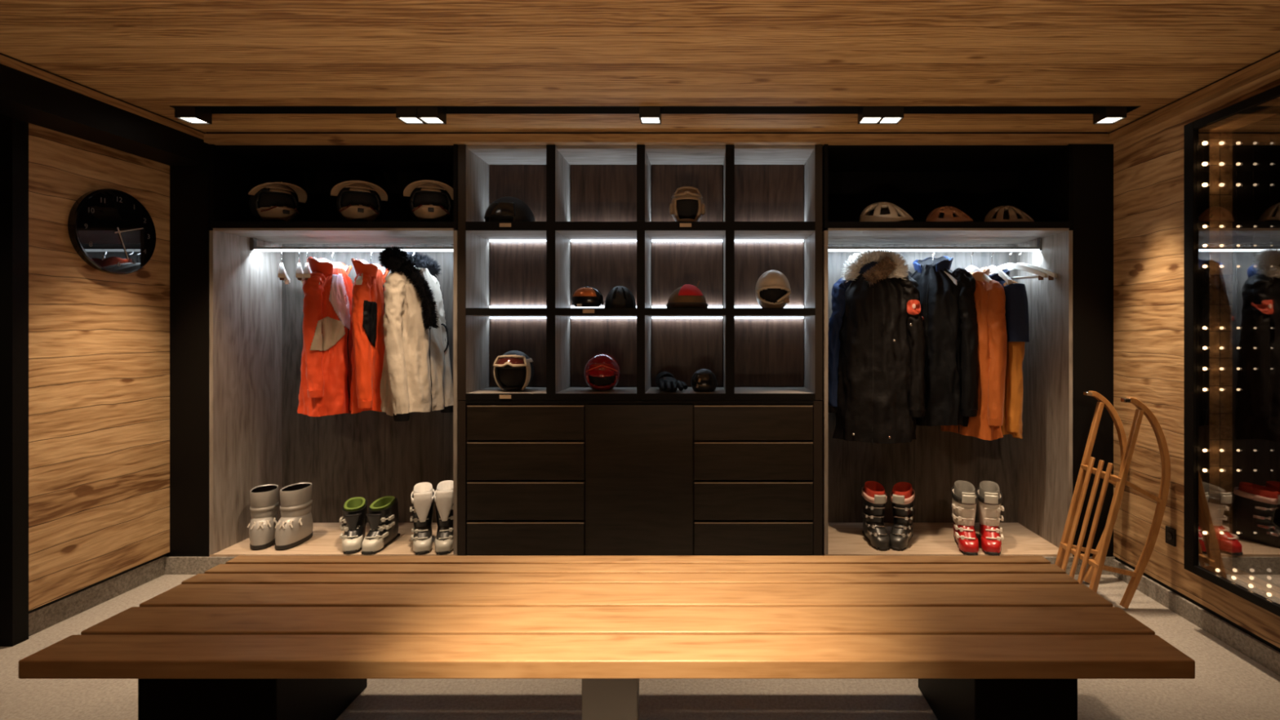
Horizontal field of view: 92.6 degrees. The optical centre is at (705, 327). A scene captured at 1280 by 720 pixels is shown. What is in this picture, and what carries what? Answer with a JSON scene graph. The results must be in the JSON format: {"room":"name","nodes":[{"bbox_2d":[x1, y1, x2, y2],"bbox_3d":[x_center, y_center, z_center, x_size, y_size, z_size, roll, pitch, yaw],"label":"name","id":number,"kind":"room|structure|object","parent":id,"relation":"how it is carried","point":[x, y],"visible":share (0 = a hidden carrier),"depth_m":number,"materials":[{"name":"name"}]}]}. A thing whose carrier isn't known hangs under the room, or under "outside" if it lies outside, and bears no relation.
{"room":"changing room","nodes":[
{"label":"changing room","id":0,"kind":"room"},
{"bbox_2d":[28,123,169,610],"bbox_3d":[-2.910,0.079,2.907,0.120,2.227,0.694,0,0,0],"label":"wall","id":1,"kind":"structure","parent":0,"point":[99,341],"depth_m":2.81,"materials":[{"name":"brown wood"}]},
{"bbox_2d":[0,114,28,646],"bbox_3d":[-3.575,0.138,2.530,1.450,2.345,0.060,0,0,0],"label":"trim","id":2,"kind":"structure","parent":1,"relation":"attached to","point":[14,133],"depth_m":2.50,"materials":[{"name":"black wood"}]},
{"bbox_2d":[28,555,166,635],"bbox_3d":[-2.913,1.261,2.907,0.075,0.098,0.694,0,0,0],"label":"baseboard","id":3,"kind":"structure","parent":1,"relation":"attached to","point":[43,618],"depth_m":2.85,"materials":[{"name":"grey stone"}]},
{"bbox_2d":[0,54,204,139],"bbox_3d":[-2.795,-1.007,0.667,0.310,0.034,5.134,0,0,0],"label":"trim","id":4,"kind":"structure","parent":1,"relation":"attached to","point":[5,60],"depth_m":2.62,"materials":[{"name":"brown wood"}]},
{"bbox_2d":[0,63,208,165],"bbox_3d":[-2.745,-0.927,2.217,0.210,0.126,2.034,0,0,0],"label":"trim","id":5,"kind":"structure","parent":1,"relation":"attached to","point":[24,96],"depth_m":2.65,"materials":[{"name":"black wood"}]},
{"bbox_2d":[67,188,155,274],"bbox_3d":[-2.829,-0.460,2.915,0.042,0.406,0.406,0,0,0],"label":"wall clock","id":6,"kind":"object","parent":1,"relation":"attached to","point":[109,229],"visible":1,"depth_m":2.88,"materials":[{"name":"black glass"}]},
{"bbox_2d":[169,165,213,551],"bbox_3d":[-2.757,0.101,3.264,0.225,2.182,0.060,0,0,0],"label":"wardrobe side panel","id":7,"kind":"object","parent":1,"relation":"attached to","point":[189,228],"depth_m":3.23,"materials":[{"name":"black wood"}]},
{"bbox_2d":[0,50,1279,133],"bbox_3d":[-0.365,-1.028,0.677,5.170,0.013,5.154,0,0,0],"label":"trim","id":8,"kind":"structure","parent":1,"relation":"attached to","point":[2,54],"depth_m":3.21,"materials":[{"name":"brown wood"}]},
{"bbox_2d":[0,0,1279,146],"bbox_3d":[-0.825,-1.085,0.975,7.150,0.100,5.950,0,0,0],"label":"ceiling","id":9,"kind":"structure","parent":0,"point":[153,55],"depth_m":2.34,"materials":[{"name":"brown wood"}]},
{"bbox_2d":[169,106,1141,114],"bbox_3d":[-0.235,-1.084,2.885,4.530,0.102,0.100,0,0,0],"label":"track","id":10,"kind":"object","parent":9,"relation":"attached to","point":[215,109],"visible":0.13,"depth_m":2.93,"materials":[{"name":"black metal"}]},
{"bbox_2d":[174,106,212,124],"bbox_3d":[-2.429,-1.043,2.885,0.096,0.120,0.096,0,0,0],"label":"track spotlight","id":11,"kind":"object","parent":10,"relation":"attached to","point":[193,115],"visible":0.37,"depth_m":2.86,"materials":[{"name":"black metal"}]},
{"bbox_2d":[395,106,426,124],"bbox_3d":[-1.397,-1.043,2.885,0.096,0.120,0.096,0,0,0],"label":"track spotlight","id":12,"kind":"object","parent":10,"relation":"attached to","point":[407,115],"visible":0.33,"depth_m":2.84,"materials":[{"name":"black metal"}]},
{"bbox_2d":[417,106,446,124],"bbox_3d":[-1.298,-1.043,2.885,0.096,0.120,0.096,0,0,0],"label":"track spotlight","id":13,"kind":"object","parent":10,"relation":"attached to","point":[428,115],"visible":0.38,"depth_m":2.85,"materials":[{"name":"black metal"}]},
{"bbox_2d":[639,106,661,124],"bbox_3d":[-0.262,-1.043,2.885,0.096,0.120,0.096,0,0,0],"label":"track spotlight","id":14,"kind":"object","parent":10,"relation":"attached to","point":[647,115],"visible":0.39,"depth_m":2.84,"materials":[{"name":"black metal"}]},
{"bbox_2d":[857,106,883,124],"bbox_3d":[0.782,-1.043,2.885,0.096,0.120,0.096,0,0,0],"label":"track spotlight","id":15,"kind":"object","parent":10,"relation":"attached to","point":[866,115],"visible":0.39,"depth_m":2.84,"materials":[{"name":"black metal"}]},
{"bbox_2d":[878,106,903,124],"bbox_3d":[0.877,-1.043,2.885,0.096,0.120,0.096,0,0,0],"label":"track spotlight","id":16,"kind":"object","parent":10,"relation":"attached to","point":[891,115],"visible":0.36,"depth_m":2.84,"materials":[{"name":"black metal"}]},
{"bbox_2d":[1093,106,1126,124],"bbox_3d":[1.917,-1.043,2.885,0.096,0.120,0.096,0,0,0],"label":"track spotlight","id":17,"kind":"object","parent":10,"relation":"attached to","point":[1101,115],"visible":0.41,"depth_m":2.86,"materials":[{"name":"black metal"}]},
{"bbox_2d":[0,552,1279,719],"bbox_3d":[-1.000,1.360,0.975,6.800,0.100,5.950,0,0,0],"label":"floor","id":18,"kind":"structure","parent":0,"point":[1228,684],"depth_m":2.19,"materials":[{"name":"carpet"}]},
{"bbox_2d":[208,144,493,556],"bbox_3d":[-1.981,0.119,3.507,1.318,2.195,0.546,0,0,0],"label":"wardrobe","id":19,"kind":"object","parent":18,"relation":"on","point":[258,436],"visible":0.61,"depth_m":3.60,"materials":[{"name":"grey wood"}]},
{"bbox_2d":[247,484,278,550],"bbox_3d":[-2.469,1.052,3.404,0.141,0.305,0.250,0,0,-26],"label":"boot","id":20,"kind":"object","parent":19,"relation":"on","point":[264,507],"visible":0.97,"depth_m":3.34,"materials":[{"name":"white leather"}]},
{"bbox_2d":[248,182,306,221],"bbox_3d":[-2.392,-0.698,3.382,0.320,0.215,0.272,0,0,36],"label":"helmet","id":21,"kind":"object","parent":19,"relation":"on","point":[268,201],"visible":0.98,"depth_m":3.31,"materials":[{"name":"plastic"}]},
{"bbox_2d":[269,187,290,194],"bbox_3d":[-2.340,-0.756,3.345,0.041,0.028,0.103,0,0,36],"label":"vent","id":22,"kind":"object","parent":21,"relation":"attached to","point":[272,190],"depth_m":3.33,"materials":[{"name":"beige plastic"}]},
{"bbox_2d":[260,205,300,217],"bbox_3d":[-2.304,-0.640,3.318,0.077,0.034,0.191,0,0,36],"label":"vent","id":23,"kind":"object","parent":21,"relation":"attached to","point":[271,211],"depth_m":3.30,"materials":[{"name":"beige plastic"}]},
{"bbox_2d":[283,209,289,214],"bbox_3d":[-2.273,-0.629,3.296,0.012,0.021,0.029,0,0,36],"label":"vent","id":24,"kind":"object","parent":21,"relation":"attached to","point":[285,211],"depth_m":3.29,"materials":[{"name":"black plastic"}]},
{"bbox_2d":[277,248,290,284],"bbox_3d":[-2.438,-0.363,3.516,0.037,0.197,0.410,0,0,-31],"label":"clothes hanger","id":25,"kind":"object","parent":19,"relation":"hanging from","point":[282,274],"visible":1,"depth_m":3.50,"materials":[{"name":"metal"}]},
{"bbox_2d":[274,482,313,550],"bbox_3d":[-2.303,1.048,3.410,0.144,0.312,0.256,0,0,-2],"label":"boot","id":26,"kind":"object","parent":19,"relation":"on","point":[294,527],"visible":1,"depth_m":3.35,"materials":[{"name":"white leather"}]},
{"bbox_2d":[295,248,305,284],"bbox_3d":[-2.336,-0.363,3.516,0.037,0.197,0.410,0,0,-30],"label":"clothes hanger","id":27,"kind":"object","parent":19,"relation":"hanging from","point":[300,273],"visible":0.88,"depth_m":3.39,"materials":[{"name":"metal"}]},
{"bbox_2d":[303,248,311,279],"bbox_3d":[-2.290,-0.363,3.516,0.037,0.197,0.410,0,0,-29],"label":"clothes hanger","id":28,"kind":"object","parent":19,"relation":"hanging from","point":[307,271],"visible":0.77,"depth_m":3.38,"materials":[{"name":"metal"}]},
{"bbox_2d":[319,251,335,284],"bbox_3d":[-2.145,-0.352,3.509,0.037,0.226,0.287,0,0,4],"label":"clothes hanger","id":29,"kind":"object","parent":19,"relation":"hanging from","point":[333,251],"visible":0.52,"depth_m":3.51,"materials":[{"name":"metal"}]},
{"bbox_2d":[297,256,361,416],"bbox_3d":[-2.172,0.046,3.509,0.270,0.909,0.379,0,0,6],"label":"jacket","id":30,"kind":"object","parent":29,"relation":"hanging from","point":[326,367],"visible":0.91,"depth_m":3.40,"materials":[{"name":"orange fabric"}]},
{"bbox_2d":[208,221,457,230],"bbox_3d":[-1.981,-0.548,3.507,1.318,0.035,0.546,0,0,0],"label":"shelf","id":31,"kind":"object","parent":19,"relation":"attached to","point":[216,225],"depth_m":3.23,"materials":[{"name":"black wood"}]},
{"bbox_2d":[339,497,367,554],"bbox_3d":[-1.953,1.084,3.374,0.128,0.241,0.311,0,0,-24],"label":"boot","id":32,"kind":"object","parent":19,"relation":"on","point":[354,510],"visible":0.98,"depth_m":3.31,"materials":[{"name":"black plastic"}]},
{"bbox_2d":[330,180,387,221],"bbox_3d":[-1.921,-0.698,3.375,0.272,0.215,0.320,0,0,-32],"label":"helmet","id":33,"kind":"object","parent":19,"relation":"on","point":[357,202],"visible":0.98,"depth_m":3.31,"materials":[{"name":"plastic"}]},
{"bbox_2d":[339,204,379,215],"bbox_3d":[-1.864,-0.640,3.282,0.191,0.034,0.077,0,0,-32],"label":"vent","id":34,"kind":"object","parent":33,"relation":"attached to","point":[352,209],"depth_m":3.27,"materials":[{"name":"beige plastic"}]},
{"bbox_2d":[349,187,370,192],"bbox_3d":[-1.887,-0.756,3.320,0.103,0.028,0.041,0,0,-32],"label":"vent","id":35,"kind":"object","parent":33,"relation":"attached to","point":[351,189],"depth_m":3.31,"materials":[{"name":"beige plastic"}]},
{"bbox_2d":[357,208,364,212],"bbox_3d":[-1.844,-0.629,3.250,0.029,0.021,0.012,0,0,-32],"label":"vent","id":36,"kind":"object","parent":33,"relation":"attached to","point":[359,210],"depth_m":3.25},
{"bbox_2d":[355,248,372,284],"bbox_3d":[-1.923,-0.352,3.510,0.037,0.226,0.287,0,0,0],"label":"clothes hanger","id":37,"kind":"object","parent":19,"relation":"hanging from","point":[359,280],"visible":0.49,"depth_m":3.38,"materials":[{"name":"beige wood"}]},
{"bbox_2d":[350,257,388,413],"bbox_3d":[-1.933,0.043,3.510,0.206,0.882,0.313,0,0,-1],"label":"jacket","id":38,"kind":"object","parent":37,"relation":"hanging from","point":[368,304],"visible":0.8,"depth_m":3.40,"materials":[{"name":"orange fabric"}]},
{"bbox_2d":[361,495,399,555],"bbox_3d":[-1.795,1.081,3.374,0.128,0.246,0.311,0,0,-2],"label":"boot","id":39,"kind":"object","parent":19,"relation":"on","point":[383,517],"visible":1,"depth_m":3.32,"materials":[{"name":"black plastic"}]},
{"bbox_2d":[409,482,435,555],"bbox_3d":[-1.563,1.039,3.358,0.125,0.330,0.295,0,0,-24],"label":"boot","id":40,"kind":"object","parent":19,"relation":"on","point":[422,495],"visible":0.99,"depth_m":3.29,"materials":[{"name":"white plastic"}]},
{"bbox_2d":[403,180,453,221],"bbox_3d":[-1.522,-0.698,3.373,0.272,0.215,0.320,0,0,-24],"label":"helmet","id":41,"kind":"object","parent":19,"relation":"on","point":[430,202],"visible":0.98,"depth_m":3.31,"materials":[{"name":"plastic"}]},
{"bbox_2d":[411,204,449,214],"bbox_3d":[-1.478,-0.640,3.273,0.191,0.034,0.077,0,0,-24],"label":"vent","id":42,"kind":"object","parent":41,"relation":"attached to","point":[423,209],"depth_m":3.26,"materials":[{"name":"beige plastic"}]},
{"bbox_2d":[427,207,434,212],"bbox_3d":[-1.463,-0.629,3.239,0.029,0.021,0.012,0,0,-24],"label":"vent","id":43,"kind":"object","parent":41,"relation":"attached to","point":[429,209],"depth_m":3.24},
{"bbox_2d":[421,187,440,191],"bbox_3d":[-1.496,-0.756,3.314,0.103,0.028,0.041,0,0,-24],"label":"vent","id":44,"kind":"object","parent":41,"relation":"attached to","point":[423,189],"depth_m":3.30,"materials":[{"name":"beige plastic"}]},
{"bbox_2d":[434,480,453,555],"bbox_3d":[-1.434,1.034,3.364,0.125,0.339,0.295,0,0,-18],"label":"boot","id":45,"kind":"object","parent":19,"relation":"on","point":[443,495],"visible":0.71,"depth_m":3.29,"materials":[{"name":"white plastic"}]},
{"bbox_2d":[18,555,1195,719],"bbox_3d":[-0.252,1.085,1.935,3.053,0.450,0.729,0,0,0],"label":"table","id":46,"kind":"object","parent":18,"relation":"on","point":[245,637],"visible":1,"depth_m":1.75,"materials":[{"name":"brown wood"}]},
{"bbox_2d":[457,400,822,555],"bbox_3d":[-0.348,0.802,3.482,1.938,0.830,0.504,0,0,0],"label":"base cabinet","id":47,"kind":"object","parent":18,"relation":"on","point":[548,477],"visible":1,"depth_m":3.23,"materials":[{"name":"black wood"}]},
{"bbox_2d":[457,144,822,400],"bbox_3d":[-0.348,-0.297,3.421,1.938,1.364,0.386,0,0,0],"label":"cubby shelving","id":48,"kind":"object","parent":47,"relation":"on","point":[603,222],"visible":0.97,"depth_m":3.57,"materials":[{"name":"grey wood"}]},
{"bbox_2d":[484,196,535,221],"bbox_3d":[-1.092,-0.649,3.399,0.265,0.166,0.300,0,0,25],"label":"helmet","id":49,"kind":"object","parent":48,"relation":"on","point":[504,208],"visible":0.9,"depth_m":3.29,"materials":[{"name":"plastic"}]},
{"bbox_2d":[493,350,533,391],"bbox_3d":[-1.068,0.236,3.387,0.208,0.220,0.276,0,0,-4],"label":"helmet","id":50,"kind":"object","parent":48,"relation":"on","point":[513,371],"visible":1,"depth_m":3.32,"materials":[{"name":"plastic"}]},
{"bbox_2d":[571,286,604,306],"bbox_3d":[-0.648,-0.172,3.345,0.175,0.114,0.157,0,0,-14],"label":"goggles","id":51,"kind":"object","parent":48,"relation":"on","point":[584,296],"visible":1,"depth_m":3.29,"materials":[{"name":"orange plastic"}]},
{"bbox_2d":[583,353,620,390],"bbox_3d":[-0.575,0.243,3.395,0.206,0.203,0.245,0,0,-21],"label":"helmet","id":52,"kind":"object","parent":48,"relation":"on","point":[602,371],"visible":1,"depth_m":3.32,"materials":[{"name":"plastic"}]},
{"bbox_2d":[604,285,635,307],"bbox_3d":[-0.478,-0.171,3.398,0.174,0.126,0.223,0,0,-20],"label":"helmet","id":53,"kind":"object","parent":48,"relation":"on","point":[620,296],"visible":0.97,"depth_m":3.33,"materials":[{"name":"plastic"}]},
{"bbox_2d":[654,371,688,391],"bbox_3d":[-0.191,0.303,3.381,0.168,0.104,0.273,0,0,-12],"label":"glove","id":54,"kind":"object","parent":48,"relation":"on","point":[664,380],"visible":1,"depth_m":3.31,"materials":[{"name":"black fabric"}]},
{"bbox_2d":[668,186,705,221],"bbox_3d":[-0.103,-0.679,3.387,0.208,0.210,0.243,0,0,-31],"label":"helmet","id":55,"kind":"object","parent":48,"relation":"on","point":[686,204],"visible":0.84,"depth_m":3.32,"materials":[{"name":"plastic"}]},
{"bbox_2d":[666,280,708,307],"bbox_3d":[-0.103,-0.185,3.400,0.236,0.157,0.242,0,0,-6],"label":"helmet","id":56,"kind":"object","parent":48,"relation":"on","point":[687,295],"visible":0.97,"depth_m":3.31,"materials":[{"name":"red plastic"}]},
{"bbox_2d":[691,368,717,391],"bbox_3d":[-0.005,0.286,3.365,0.149,0.123,0.179,0,0,15],"label":"helmet","id":57,"kind":"object","parent":48,"relation":"on","point":[703,380],"visible":1,"depth_m":3.30,"materials":[{"name":"plastic"}]},
{"bbox_2d":[755,270,791,307],"bbox_3d":[0.376,-0.214,3.392,0.197,0.220,0.256,0,0,2],"label":"helmet","id":58,"kind":"object","parent":48,"relation":"on","point":[772,289],"visible":0.97,"depth_m":3.31,"materials":[{"name":"plastic"}]},
{"bbox_2d":[822,144,1072,556],"bbox_3d":[1.292,0.119,3.507,1.321,2.195,0.546,0,0,0],"label":"wardrobe","id":59,"kind":"object","parent":18,"relation":"on","point":[1033,473],"visible":0.56,"depth_m":3.58,"materials":[{"name":"grey wood"}]},
{"bbox_2d":[862,480,889,551],"bbox_3d":[0.956,1.045,3.429,0.128,0.318,0.302,0,0,-2],"label":"boot","id":60,"kind":"object","parent":59,"relation":"on","point":[874,496],"visible":1,"depth_m":3.38,"materials":[{"name":"black plastic"}]},
{"bbox_2d":[859,201,913,221],"bbox_3d":[1.008,-0.637,3.396,0.292,0.136,0.173,0,0,20],"label":"helmet","id":61,"kind":"object","parent":59,"relation":"on","point":[883,211],"visible":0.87,"depth_m":3.35,"materials":[{"name":"plastic"}]},
{"bbox_2d":[888,481,915,551],"bbox_3d":[1.104,1.045,3.413,0.128,0.318,0.302,0,0,30],"label":"boot","id":62,"kind":"object","parent":59,"relation":"on","point":[902,494],"visible":1,"depth_m":3.36,"materials":[{"name":"black plastic"}]},
{"bbox_2d":[932,251,957,284],"bbox_3d":[1.304,-0.352,3.501,0.287,0.226,0.037,0,0,40],"label":"clothes hanger","id":63,"kind":"object","parent":59,"relation":"hanging from","point":[951,277],"visible":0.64,"depth_m":3.42,"materials":[{"name":"white plastic"}]},
{"bbox_2d":[907,255,978,426],"bbox_3d":[1.319,0.071,3.534,0.517,0.988,0.256,0,0,40],"label":"jacket","id":64,"kind":"object","parent":63,"relation":"hanging from","point":[948,310],"visible":0.57,"depth_m":3.40,"materials":[{"name":"black fabric"}]},
{"bbox_2d":[822,221,1072,231],"bbox_3d":[1.292,-0.548,3.507,1.321,0.035,0.546,0,0,0],"label":"shelf","id":65,"kind":"object","parent":59,"relation":"attached to","point":[827,226],"depth_m":3.23,"materials":[{"name":"black wood"}]},
{"bbox_2d":[925,206,973,221],"bbox_3d":[1.367,-0.627,3.415,0.250,0.117,0.148,0,0,30],"label":"helmet","id":66,"kind":"object","parent":59,"relation":"on","point":[942,213],"visible":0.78,"depth_m":3.37,"materials":[{"name":"plastic"}]},
{"bbox_2d":[951,480,978,555],"bbox_3d":[1.433,1.035,3.361,0.132,0.338,0.311,0,0,12],"label":"boot","id":67,"kind":"object","parent":59,"relation":"on","point":[964,495],"visible":1,"depth_m":3.31,"materials":[{"name":"red plastic"}]},
{"bbox_2d":[964,249,991,282],"bbox_3d":[1.523,-0.352,3.505,0.037,0.226,0.287,0,0,-26],"label":"clothes hanger","id":68,"kind":"object","parent":59,"relation":"hanging from","point":[971,268],"visible":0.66,"depth_m":3.48,"materials":[{"name":"white plastic"}]},
{"bbox_2d":[940,266,1007,440],"bbox_3d":[1.535,0.133,3.519,0.230,0.972,0.449,0,0,-30],"label":"jacket","id":69,"kind":"object","parent":68,"relation":"hanging from","point":[989,297],"visible":0.37,"depth_m":3.35,"materials":[{"name":"orange fabric"}]},
{"bbox_2d":[976,480,1004,555],"bbox_3d":[1.570,1.035,3.355,0.132,0.338,0.311,0,0,20],"label":"boot","id":70,"kind":"object","parent":59,"relation":"on","point":[989,494],"visible":1,"depth_m":3.30,"materials":[{"name":"red plastic"}]},
{"bbox_2d":[987,249,1012,284],"bbox_3d":[1.643,-0.352,3.506,0.037,0.226,0.287,0,0,-20],"label":"clothes hanger","id":71,"kind":"object","parent":59,"relation":"hanging from","point":[993,268],"visible":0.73,"depth_m":3.44,"materials":[{"name":"white plastic"}]},
{"bbox_2d":[988,269,1029,438],"bbox_3d":[1.667,0.142,3.548,0.204,0.967,0.482,0,0,-23],"label":"jacket","id":72,"kind":"object","parent":71,"relation":"hanging from","point":[1016,306],"visible":0.38,"depth_m":3.35,"materials":[{"name":"orange fabric"}]},
{"bbox_2d":[984,205,1034,221],"bbox_3d":[1.706,-0.629,3.418,0.256,0.120,0.152,0,0,15],"label":"helmet","id":73,"kind":"object","parent":59,"relation":"on","point":[1011,213],"visible":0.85,"depth_m":3.38,"materials":[{"name":"plastic"}]},
{"bbox_2d":[989,248,1047,279],"bbox_3d":[1.746,-0.363,3.503,0.038,0.197,0.410,0,0,-38],"label":"clothes hanger","id":74,"kind":"object","parent":59,"relation":"hanging from","point":[1039,274],"visible":0.64,"depth_m":3.44,"materials":[{"name":"white plastic"}]},
{"bbox_2d":[1007,248,1057,279],"bbox_3d":[1.801,-0.363,3.503,0.038,0.197,0.410,0,0,-38],"label":"clothes hanger","id":75,"kind":"object","parent":59,"relation":"hanging from","point":[1051,275],"visible":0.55,"depth_m":3.41,"materials":[{"name":"plastic"}]},
{"bbox_2d":[1054,391,1170,608],"bbox_3d":[1.959,0.812,2.970,0.394,0.980,0.310,0,0,0],"label":"sled","id":76,"kind":"object","parent":18,"relation":"on","point":[1093,573],"visible":0.94,"depth_m":2.89,"materials":[{"name":"brown wood"}]},
{"bbox_2d":[493,164,804,386],"bbox_3d":[-0.825,0.138,3.845,7.150,2.345,0.070,0,0,0],"label":"wall","id":77,"kind":"structure","parent":0,"point":[722,165],"depth_m":3.81,"materials":[{"name":"black wood"}]},
{"bbox_2d":[1113,69,1279,648],"bbox_3d":[2.220,0.087,0.677,0.100,2.245,5.154,0,0,0],"label":"wall","id":78,"kind":"structure","parent":0,"point":[1148,163],"depth_m":2.86,"materials":[{"name":"brown wood"}]},
{"bbox_2d":[164,555,1115,574],"bbox_3d":[-0.340,1.264,3.247,5.120,0.093,0.035,0,0,0],"label":"baseboard","id":79,"kind":"structure","parent":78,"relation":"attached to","point":[172,565],"depth_m":3.23,"materials":[{"name":"grey stone"}]},
{"bbox_2d":[28,551,1279,652],"bbox_3d":[-0.350,1.210,0.692,5.200,0.036,5.184,0,0,0],"label":"trim","id":80,"kind":"structure","parent":78,"relation":"attached to","point":[171,553],"depth_m":2.85,"materials":[{"name":"black wood"}]},
{"bbox_2d":[204,133,1109,145],"bbox_3d":[-0.258,-1.000,3.227,4.765,0.044,0.055,0,0,0],"label":"trim","id":81,"kind":"structure","parent":78,"relation":"attached to","point":[211,139],"depth_m":3.20,"materials":[{"name":"brown wood"}]},
{"bbox_2d":[1069,144,1113,551],"bbox_3d":[2.067,0.101,3.264,0.225,2.182,0.060,0,0,0],"label":"wardrobe side panel","id":82,"kind":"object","parent":78,"relation":"attached to","point":[1092,229],"depth_m":3.23,"materials":[{"name":"black wood"}]},
{"bbox_2d":[1165,525,1176,546],"bbox_3d":[2.163,0.969,2.830,0.013,0.080,0.056,0,0,0],"label":"wall socket","id":83,"kind":"object","parent":78,"relation":"attached to","point":[1171,533],"visible":1,"depth_m":2.82,"materials":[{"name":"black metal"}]},
{"bbox_2d":[1105,52,1279,144],"bbox_3d":[2.172,-1.000,0.677,0.095,0.044,5.154,0,0,0],"label":"trim","id":84,"kind":"structure","parent":78,"relation":"attached to","point":[1270,64],"depth_m":2.61,"materials":[{"name":"brown wood"}]},
{"bbox_2d":[1112,559,1279,675],"bbox_3d":[2.190,1.269,0.667,0.060,0.082,5.134,0,0,0],"label":"baseboard","id":85,"kind":"structure","parent":78,"relation":"attached to","point":[1263,654],"depth_m":2.61,"materials":[{"name":"grey stone"}]},
{"bbox_2d":[1183,84,1279,616],"bbox_3d":[2.299,0.084,1.610,0.397,1.947,2.120,0,0,0],"label":"mirror","id":86,"kind":"object","parent":78,"relation":"attached to","point":[1196,133],"visible":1,"depth_m":2.62,"materials":[{"name":"black mirror"}]},
{"bbox_2d":[1214,95,1279,587],"bbox_3d":[2.455,0.088,1.605,0.570,1.997,2.110,0,0,0],"label":"wall niche","id":87,"kind":"object","parent":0,"point":[1273,121],"visible":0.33,"depth_m":2.58,"materials":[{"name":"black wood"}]},
{"bbox_2d":[1232,126,1279,571],"bbox_3d":[2.505,0.084,2.643,0.470,1.947,0.035,0,0,0],"label":"wall","id":88,"kind":"structure","parent":0,"point":[1244,134],"depth_m":2.62,"materials":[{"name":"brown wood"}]},
{"bbox_3d":[-1.679,-0.352,3.507,0.037,0.226,0.287,0,0,15],"label":"clothes hanger","id":89,"kind":"object","parent":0,"visible":0},
{"bbox_2d":[377,245,453,421],"bbox_3d":[-1.652,0.012,3.466,0.366,0.972,0.426,0,0,18],"label":"jacket","id":90,"kind":"object","parent":89,"relation":"hanging from","point":[416,376],"visible":1,"depth_m":3.35,"materials":[{"name":"beige fabric"}]},
{"label":"clothes hanger","id":91,"kind":"object","parent":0,"visible":0},
{"bbox_2d":[828,247,925,444],"bbox_3d":[0.967,0.091,3.468,0.545,1.109,0.311,0,0,22],"label":"jacket","id":92,"kind":"object","parent":91,"relation":"hanging from","point":[877,342],"visible":1,"depth_m":3.36,"materials":[{"name":"black fabric"}]},
{"bbox_2d":[858,261,879,273],"bbox_3d":[0.982,-0.306,3.499,0.238,0.169,0.201,0,0,22],"label":"hood","id":93,"kind":"object","parent":92,"relation":"attached to","point":[864,266],"depth_m":3.45,"materials":[{"name":"beige fur"}]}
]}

